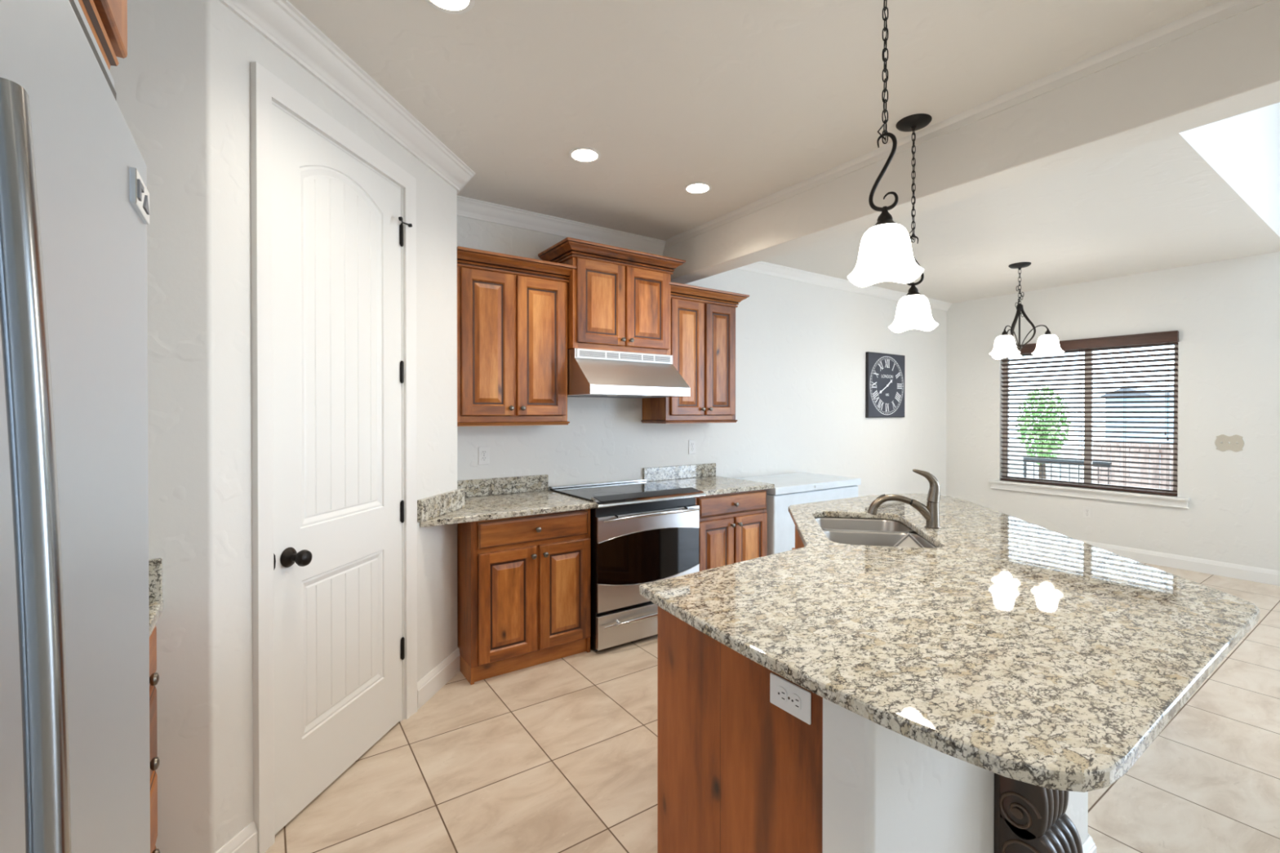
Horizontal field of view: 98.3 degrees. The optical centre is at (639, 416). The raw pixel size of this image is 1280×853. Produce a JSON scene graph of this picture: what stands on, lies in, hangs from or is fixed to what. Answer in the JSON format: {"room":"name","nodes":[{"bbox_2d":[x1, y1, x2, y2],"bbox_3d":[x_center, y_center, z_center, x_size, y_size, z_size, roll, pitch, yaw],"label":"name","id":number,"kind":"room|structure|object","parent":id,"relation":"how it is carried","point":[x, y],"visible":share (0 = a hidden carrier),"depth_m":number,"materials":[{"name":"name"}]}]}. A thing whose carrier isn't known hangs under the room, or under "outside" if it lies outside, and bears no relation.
{"room":"kitchen","nodes":[
{"label":"kitchen","id":0,"kind":"room"},
{"bbox_2d":[109,0,457,852],"bbox_3d":[-1.351,0.032,2.255,0.547,2.750,2.213,0,0,17],"label":"wall","id":1,"kind":"structure","parent":0,"point":[182,87],"depth_m":1.62,"materials":[{"name":"white paint"}]},
{"bbox_2d":[148,558,162,601],"bbox_3d":[-1.570,0.456,1.389,0.564,0.114,0.024,0,0,-34],"label":"backsplash","id":2,"kind":"structure","parent":1,"relation":"attached to","point":[155,566],"depth_m":1.53,"materials":[{"name":"stone"}]},
{"bbox_2d":[215,821,257,852],"bbox_3d":[-1.485,1.351,1.468,0.789,0.121,0.104,0,0,-42],"label":"baseboard","id":3,"kind":"structure","parent":1,"relation":"attached to","point":[246,841],"depth_m":1.72,"materials":[{"name":"white paint"}]},
{"bbox_2d":[249,61,417,852],"bbox_3d":[-1.171,0.142,2.194,0.191,2.529,0.885,0,0,10],"label":"door","id":4,"kind":"structure","parent":1,"relation":"in","point":[328,234],"depth_m":2.08,"materials":[{"name":"white paint"}]},
{"bbox_2d":[218,0,475,193],"bbox_3d":[-1.245,-1.291,2.187,0.512,0.105,2.277,0,0,17],"label":"trim","id":5,"kind":"structure","parent":1,"relation":"attached to","point":[278,21],"depth_m":2.11,"materials":[{"name":"white paint"}]},
{"bbox_2d":[417,647,460,709],"bbox_3d":[-1.031,1.342,2.877,0.050,0.121,0.463,0,0,5],"label":"baseboard","id":6,"kind":"structure","parent":1,"relation":"attached to","point":[437,677],"depth_m":2.82,"materials":[{"name":"white paint"}]},
{"bbox_2d":[417,488,464,522],"bbox_3d":[-1.024,0.455,2.870,0.027,0.106,0.428,0,0,10],"label":"backsplash","id":7,"kind":"structure","parent":1,"relation":"attached to","point":[432,507],"depth_m":2.82,"materials":[{"name":"stone"}]},
{"bbox_2d":[457,215,946,497],"bbox_3d":[1.229,-0.036,5.133,6.283,2.850,0.140,0,0,-34],"label":"wall","id":8,"kind":"structure","parent":0,"point":[801,348],"depth_m":5.08,"materials":[{"name":"white paint"}]},
{"bbox_2d":[478,446,488,465],"bbox_3d":[-0.995,0.251,3.528,0.070,0.115,0.009,0,0,-34],"label":"wall outlet","id":9,"kind":"object","parent":8,"relation":"attached to","point":[483,451],"visible":1,"depth_m":3.52,"materials":[{"name":"white plastic"}]},
{"bbox_2d":[481,450,486,454],"bbox_3d":[-0.994,0.231,3.525,0.035,0.029,0.004,0,0,-34],"label":"receptacle","id":10,"kind":"object","parent":9,"relation":"attached to","point":[483,452],"depth_m":3.52,"materials":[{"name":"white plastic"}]},
{"bbox_2d":[481,456,486,461],"bbox_3d":[-0.994,0.270,3.526,0.035,0.029,0.004,0,0,-34],"label":"receptacle","id":11,"kind":"object","parent":9,"relation":"attached to","point":[483,458],"depth_m":3.52,"materials":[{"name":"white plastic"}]},
{"bbox_2d":[457,474,548,497],"bbox_3d":[-0.911,0.451,3.578,0.683,0.106,0.021,0,0,-34],"label":"backsplash","id":12,"kind":"structure","parent":8,"relation":"attached to","point":[498,486],"depth_m":3.59,"materials":[{"name":"stone"}]},
{"bbox_2d":[457,246,577,426],"bbox_3d":[-0.789,-0.445,3.440,0.786,0.999,0.377,0,0,-34],"label":"upper cabinet","id":13,"kind":"object","parent":8,"relation":"attached to","point":[512,310],"visible":0.91,"depth_m":3.29,"materials":[{"name":"brown wood"}]},
{"bbox_2d":[537,236,685,355],"bbox_3d":[-0.184,-0.764,3.812,0.923,0.662,0.442,0,0,-34],"label":"upper cabinet","id":14,"kind":"object","parent":8,"relation":"attached to","point":[619,299],"visible":0.94,"depth_m":3.64,"materials":[{"name":"brown wood"}]},
{"bbox_2d":[567,347,689,398],"bbox_3d":[-0.143,-0.281,3.757,0.772,0.298,0.581,0,0,-34],"label":"range hood","id":15,"kind":"object","parent":14,"relation":"attached to","point":[591,373],"visible":0.97,"depth_m":3.55,"materials":[{"name":"silver metal"}]},
{"bbox_2d":[579,350,670,361],"bbox_3d":[-0.084,-0.399,3.670,0.712,0.036,0.004,0,0,-34],"label":"vent grille","id":16,"kind":"object","parent":15,"relation":"attached to","point":[597,355],"depth_m":3.64,"materials":[{"name":"white metal"}]},
{"bbox_2d":[642,462,715,481],"bbox_3d":[0.328,0.446,4.423,0.733,0.106,0.021,0,0,-34],"label":"backsplash","id":17,"kind":"structure","parent":8,"relation":"attached to","point":[678,472],"depth_m":4.40,"materials":[{"name":"stone"}]},
{"bbox_2d":[688,440,695,453],"bbox_3d":[0.425,0.249,4.496,0.070,0.115,0.009,0,0,-34],"label":"wall outlet","id":18,"kind":"object","parent":8,"relation":"attached to","point":[691,442],"visible":1,"depth_m":4.49,"materials":[{"name":"white plastic"}]},
{"bbox_2d":[640,281,749,423],"bbox_3d":[0.406,-0.450,4.255,0.837,0.999,0.377,0,0,-34],"label":"upper cabinet","id":19,"kind":"object","parent":8,"relation":"attached to","point":[703,319],"visible":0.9,"depth_m":4.14,"materials":[{"name":"brown wood"}]},
{"bbox_2d":[736,261,952,311],"bbox_3d":[2.057,-1.321,5.562,4.145,0.084,0.072,0,0,-34],"label":"trim","id":20,"kind":"structure","parent":8,"relation":"attached to","point":[760,267],"depth_m":5.40,"materials":[{"name":"white paint"}]},
{"bbox_2d":[865,351,905,417],"bbox_3d":[2.675,-0.334,6.008,0.692,0.692,0.041,0,0,-34],"label":"wall clock","id":21,"kind":"object","parent":8,"relation":"attached to","point":[884,372],"visible":1,"depth_m":5.97,"materials":[{"name":"wood"}]},
{"bbox_2d":[288,0,1222,240],"bbox_3d":[0.689,-1.383,0.472,3.520,0.100,7.218,0,0,-34],"label":"ceiling","id":22,"kind":"structure","parent":0,"point":[750,100],"depth_m":2.17,"materials":[{"name":"white paint"}]},
{"bbox_2d":[425,0,475,13],"bbox_3d":[-0.610,-1.338,1.754,0.166,0.006,0.166,0,0,-34],"label":"recessed light","id":23,"kind":"object","parent":22,"relation":"in","point":[452,6],"visible":1,"depth_m":1.80,"materials":[{"name":"white plastic"}]},
{"bbox_2d":[568,146,600,162],"bbox_3d":[-0.284,-1.344,2.847,0.166,0.006,0.166,0,0,-34],"label":"recessed light","id":24,"kind":"object","parent":22,"relation":"in","point":[582,154],"visible":1,"depth_m":2.84,"materials":[{"name":"white plastic"}]},
{"bbox_2d":[683,182,711,194],"bbox_3d":[0.341,-1.347,3.267,0.166,0.006,0.166,0,0,-34],"label":"recessed light","id":25,"kind":"object","parent":22,"relation":"in","point":[696,188],"visible":1,"depth_m":3.26,"materials":[{"name":"white plastic"}]},
{"bbox_2d":[847,0,924,287],"bbox_3d":[0.719,-0.870,1.623,0.193,0.939,0.193,0,0,-23],"label":"pendant lamp","id":26,"kind":"object","parent":22,"relation":"hanging from","point":[885,253],"visible":1,"depth_m":1.61,"materials":[{"name":"white glass"}]},
{"bbox_2d":[888,113,938,333],"bbox_3d":[1.251,-0.870,2.530,0.193,0.949,0.193,0,0,-21],"label":"pendant lamp","id":27,"kind":"object","parent":22,"relation":"hanging from","point":[913,309],"visible":0.82,"depth_m":2.50,"materials":[{"name":"white glass"}]},
{"bbox_2d":[662,0,1279,284],"bbox_3d":[2.208,-1.229,1.498,0.185,0.400,6.958,0,0,-34],"label":"ceiling beam","id":28,"kind":"structure","parent":22,"relation":"attached to","point":[1229,67],"depth_m":2.23,"materials":[{"name":"white paint"}]},
{"bbox_2d":[666,0,1271,247],"bbox_3d":[2.127,-1.311,1.435,0.020,0.055,6.788,0,0,-34],"label":"trim","id":29,"kind":"structure","parent":28,"relation":"attached to","point":[1223,10],"depth_m":2.27,"materials":[{"name":"white paint"}]},
{"bbox_2d":[265,561,1279,852],"bbox_3d":[1.998,1.462,1.384,9.250,0.100,7.220,0,0,-34],"label":"floor","id":30,"kind":"structure","parent":0,"point":[560,755],"depth_m":2.18,"materials":[{"name":"tile"}]},
{"bbox_2d":[0,0,150,852],"bbox_3d":[-0.691,0.474,0.238,0.687,1.890,0.968,0,0,-34],"label":"refrigerator","id":31,"kind":"object","parent":30,"relation":"on","point":[75,762],"visible":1,"depth_m":0.47,"materials":[{"name":"silver metal"}]},
{"bbox_2d":[149,625,159,852],"bbox_3d":[-1.301,0.983,1.019,0.586,0.862,0.940,0,0,-34],"label":"base cabinet","id":32,"kind":"object","parent":30,"relation":"on","point":[153,676],"visible":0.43,"depth_m":1.46,"materials":[{"name":"brown wood"}]},
{"bbox_2d":[148,558,163,636],"bbox_3d":[-1.309,0.476,1.008,0.566,0.150,0.947,0,0,-34],"label":"countertop","id":33,"kind":"structure","parent":32,"relation":"on","point":[155,599],"depth_m":1.53,"materials":[{"name":"beige stone"}]},
{"bbox_2d":[457,508,591,684],"bbox_3d":[-0.743,0.968,3.311,0.714,0.864,0.656,0,0,-34],"label":"base cabinet","id":34,"kind":"object","parent":30,"relation":"on","point":[524,582],"visible":0.91,"depth_m":3.04,"materials":[{"name":"brown wood"}]},
{"bbox_2d":[417,474,595,527],"bbox_3d":[-0.846,0.469,3.215,0.996,0.138,0.692,0,0,-34],"label":"countertop","id":35,"kind":"structure","parent":34,"relation":"on","point":[498,498],"depth_m":3.19,"materials":[{"name":"beige stone"}]},
{"bbox_2d":[549,479,706,651],"bbox_3d":[-0.101,0.937,3.690,0.810,0.922,0.719,0,0,-34],"label":"electric range","id":36,"kind":"object","parent":30,"relation":"on","point":[642,532],"visible":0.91,"depth_m":3.39,"materials":[{"name":"silver metal"}]},
{"bbox_2d":[550,481,681,502],"bbox_3d":[-0.126,0.506,3.737,0.778,0.027,0.592,0,0,-34],"label":"cooktop","id":37,"kind":"object","parent":36,"relation":"in","point":[586,491],"depth_m":3.73,"materials":[{"name":"black glass"}]},
{"bbox_2d":[695,488,767,571],"bbox_3d":[0.498,0.963,4.157,0.712,0.864,0.656,0,0,-34],"label":"base cabinet","id":38,"kind":"object","parent":30,"relation":"on","point":[733,528],"visible":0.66,"depth_m":3.90,"materials":[{"name":"brown wood"}]},
{"bbox_2d":[642,462,774,496],"bbox_3d":[0.507,0.463,4.157,0.737,0.138,0.662,0,0,-34],"label":"countertop","id":39,"kind":"structure","parent":38,"relation":"on","point":[702,477],"depth_m":4.26,"materials":[{"name":"beige stone"}]},
{"bbox_2d":[735,471,861,555],"bbox_3d":[1.276,0.961,4.675,1.062,0.862,0.636,0,0,-34],"label":"chest freezer","id":40,"kind":"object","parent":30,"relation":"on","point":[793,488],"visible":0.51,"depth_m":4.30,"materials":[{"name":"white metal"}]},
{"bbox_2d":[657,526,1096,852],"bbox_3d":[0.962,0.977,2.091,1.162,0.862,2.318,0,0,30],"label":"kitchen island","id":41,"kind":"object","parent":30,"relation":"on","point":[738,772],"visible":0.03,"depth_m":1.30,"materials":[{"name":"red wood"}]},
{"bbox_2d":[769,672,811,724],"bbox_3d":[0.334,0.630,1.236,0.009,0.070,0.115,0,0,-34],"label":"wall outlet","id":42,"kind":"object","parent":41,"relation":"attached to","point":[784,695],"visible":1,"depth_m":1.23,"materials":[{"name":"white plastic"}]},
{"bbox_2d":[776,686,786,703],"bbox_3d":[0.321,0.629,1.251,0.004,0.035,0.029,0,0,-34],"label":"receptacle","id":43,"kind":"object","parent":42,"relation":"attached to","point":[781,691],"depth_m":1.25,"materials":[{"name":"white plastic"}]},
{"bbox_2d":[790,693,800,711],"bbox_3d":[0.343,0.630,1.219,0.004,0.035,0.029,0,0,-34],"label":"receptacle","id":44,"kind":"object","parent":42,"relation":"attached to","point":[795,699],"depth_m":1.22,"materials":[{"name":"white plastic"}]},
{"bbox_2d":[639,493,1259,792],"bbox_3d":[1.179,0.527,2.258,2.691,0.032,1.843,0,0,-34],"label":"island countertop","id":45,"kind":"structure","parent":41,"relation":"on","point":[1011,647],"depth_m":1.33,"materials":[{"name":"stone"}]},
{"bbox_2d":[814,516,937,547],"bbox_3d":[1.057,0.652,2.557,0.478,0.217,0.804,0,0,11],"label":"sink","id":46,"kind":"object","parent":45,"relation":"in","point":[846,531],"visible":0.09,"depth_m":2.63,"materials":[{"name":"silver metal"}]},
{"bbox_2d":[893,533,924,547],"bbox_3d":[1.115,0.597,2.285,0.225,0.225,0.066,0,0,2],"label":"square dish","id":47,"kind":"object","parent":46,"relation":"in","point":[908,540],"visible":0.21,"depth_m":2.30,"materials":[{"name":"beige ceramic"}]},
{"bbox_2d":[867,469,941,528],"bbox_3d":[1.219,0.376,2.557,0.317,0.267,0.068,0,0,11],"label":"faucet","id":48,"kind":"object","parent":45,"relation":"on","point":[931,513],"visible":1,"depth_m":2.53,"materials":[{"name":"silver metal"}]},
{"bbox_2d":[994,773,1083,852],"bbox_3d":[0.974,0.880,1.349,0.166,0.660,0.137,0,0,-34],"label":"corbel","id":49,"kind":"object","parent":41,"relation":"attached to","point":[1028,818],"visible":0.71,"depth_m":1.32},
{"bbox_2d":[760,128,1279,302],"bbox_3d":[2.817,-1.407,4.548,4.310,0.100,2.883,0,0,-34],"label":"ceiling","id":50,"kind":"structure","parent":0,"point":[1171,202],"depth_m":4.03,"materials":[{"name":"white paint"}]},
{"bbox_2d":[989,262,1064,359],"bbox_3d":[3.439,-0.948,4.921,0.539,0.822,0.586,0,0,36],"label":"chandelier","id":51,"kind":"object","parent":50,"relation":"hanging from","point":[1005,345],"visible":1,"depth_m":4.86,"materials":[{"name":"white glass"}]},
{"bbox_2d":[946,251,1279,570],"bbox_3d":[5.761,-1.104,3.934,0.140,5.000,7.218,0,0,-34],"label":"wall","id":52,"kind":"structure","parent":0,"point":[1225,314],"depth_m":5.03,"materials":[{"name":"white paint"}]},
{"bbox_2d":[992,330,1178,496],"bbox_3d":[4.487,-0.029,5.687,0.111,1.511,1.542,0,0,-34],"label":"window blind","id":53,"kind":"object","parent":52,"relation":"attached to","point":[1172,336],"visible":0.85,"depth_m":5.54,"materials":[{"name":"brown wood"}]},
{"bbox_2d":[1083,506,1091,519],"bbox_3d":[4.537,0.976,5.609,0.009,0.115,0.070,0,0,-34],"label":"wall outlet","id":54,"kind":"object","parent":52,"relation":"attached to","point":[1086,510],"visible":1,"depth_m":5.61,"materials":[{"name":"white plastic"}]},
{"bbox_2d":[988,342,1190,508],"bbox_3d":[4.528,0.055,5.692,0.185,1.547,1.660,0,0,-34],"label":"window","id":55,"kind":"structure","parent":52,"relation":"attached to","point":[1113,495],"depth_m":5.66,"materials":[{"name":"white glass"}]},
{"bbox_2d":[1077,539,1279,586],"bbox_3d":[3.548,1.337,3.777,3.710,0.121,4.728,0,0,-34],"label":"baseboard","id":56,"kind":"structure","parent":52,"relation":"attached to","point":[1259,575],"depth_m":4.95,"materials":[{"name":"white paint"}]},
{"bbox_2d":[1214,434,1244,452],"bbox_3d":[5.093,0.231,4.780,0.020,0.148,0.176,0,0,-34],"label":"switch plate","id":57,"kind":"object","parent":52,"relation":"attached to","point":[1223,442],"visible":1,"depth_m":4.78,"materials":[{"name":"white plastic"}]},
{"bbox_2d":[1193,102,1279,223],"bbox_3d":[4.766,-2.514,1.578,4.430,2.150,4.460,0,0,-34],"label":"skylight","id":58,"kind":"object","parent":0,"point":[1248,143],"depth_m":3.63,"materials":[{"name":"white glass"}]},
{"bbox_3d":[-0.704,-0.002,-0.494,0.120,2.850,7.178,0,0,-34],"label":"wall","id":59,"kind":"structure","parent":0,"visible":0},
{"bbox_2d":[78,0,127,69],"bbox_3d":[-0.788,-0.860,0.332,0.695,0.704,0.995,0,0,-34],"label":"upper cabinet","id":60,"kind":"object","parent":59,"relation":"attached to","point":[107,20],"visible":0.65,"depth_m":0.77,"materials":[{"name":"brown wood"}]},
{"bbox_3d":[-1.952,0.027,2.939,1.687,2.750,0.100,0,0,-34],"label":"wall","id":61,"kind":"structure","parent":0,"visible":0},
{"bbox_2d":[457,195,666,255],"bbox_3d":[-0.513,-1.300,3.820,1.693,0.105,0.054,0,0,-34],"label":"trim","id":62,"kind":"structure","parent":61,"relation":"attached to","point":[468,207],"depth_m":3.77,"materials":[{"name":"white paint"}]},
{"label":"outside","id":63,"kind":"structure","parent":0,"visible":0},
{"bbox_2d":[1008,445,1170,489],"bbox_3d":[14.181,1.597,12.104,22.940,0.200,24.000,0,0,-34],"label":"patio","id":64,"kind":"structure","parent":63,"point":[1010,448],"depth_m":16.01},
{"bbox_2d":[1013,386,1072,479],"bbox_3d":[7.631,0.463,10.468,0.882,2.096,0.877,0,0,-34],"label":"tree","id":65,"kind":"object","parent":64,"relation":"on","point":[1044,387],"visible":0.49,"depth_m":10.38,"materials":[{"name":"green plant"}]},
{"bbox_2d":[1023,457,1111,484],"bbox_3d":[6.110,1.072,7.952,0.050,0.900,1.040,0,0,-34],"label":"railing","id":66,"kind":"object","parent":64,"relation":"on","point":[1024,458],"visible":0.35,"depth_m":7.99,"materials":[{"name":"black metal"}]},
{"bbox_2d":[1093,441,1173,489],"bbox_3d":[8.777,0.955,6.713,0.060,1.110,5.290,0,0,-34],"label":"fence","id":67,"kind":"object","parent":64,"relation":"on","point":[1157,482],"visible":0.02,"depth_m":8.44,"materials":[{"name":"white"}]},
{"bbox_2d":[1099,387,1173,462],"bbox_3d":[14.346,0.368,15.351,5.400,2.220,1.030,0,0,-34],"label":"house","id":68,"kind":"structure","parent":64,"relation":"on","point":[1135,388],"depth_m":13.97,"materials":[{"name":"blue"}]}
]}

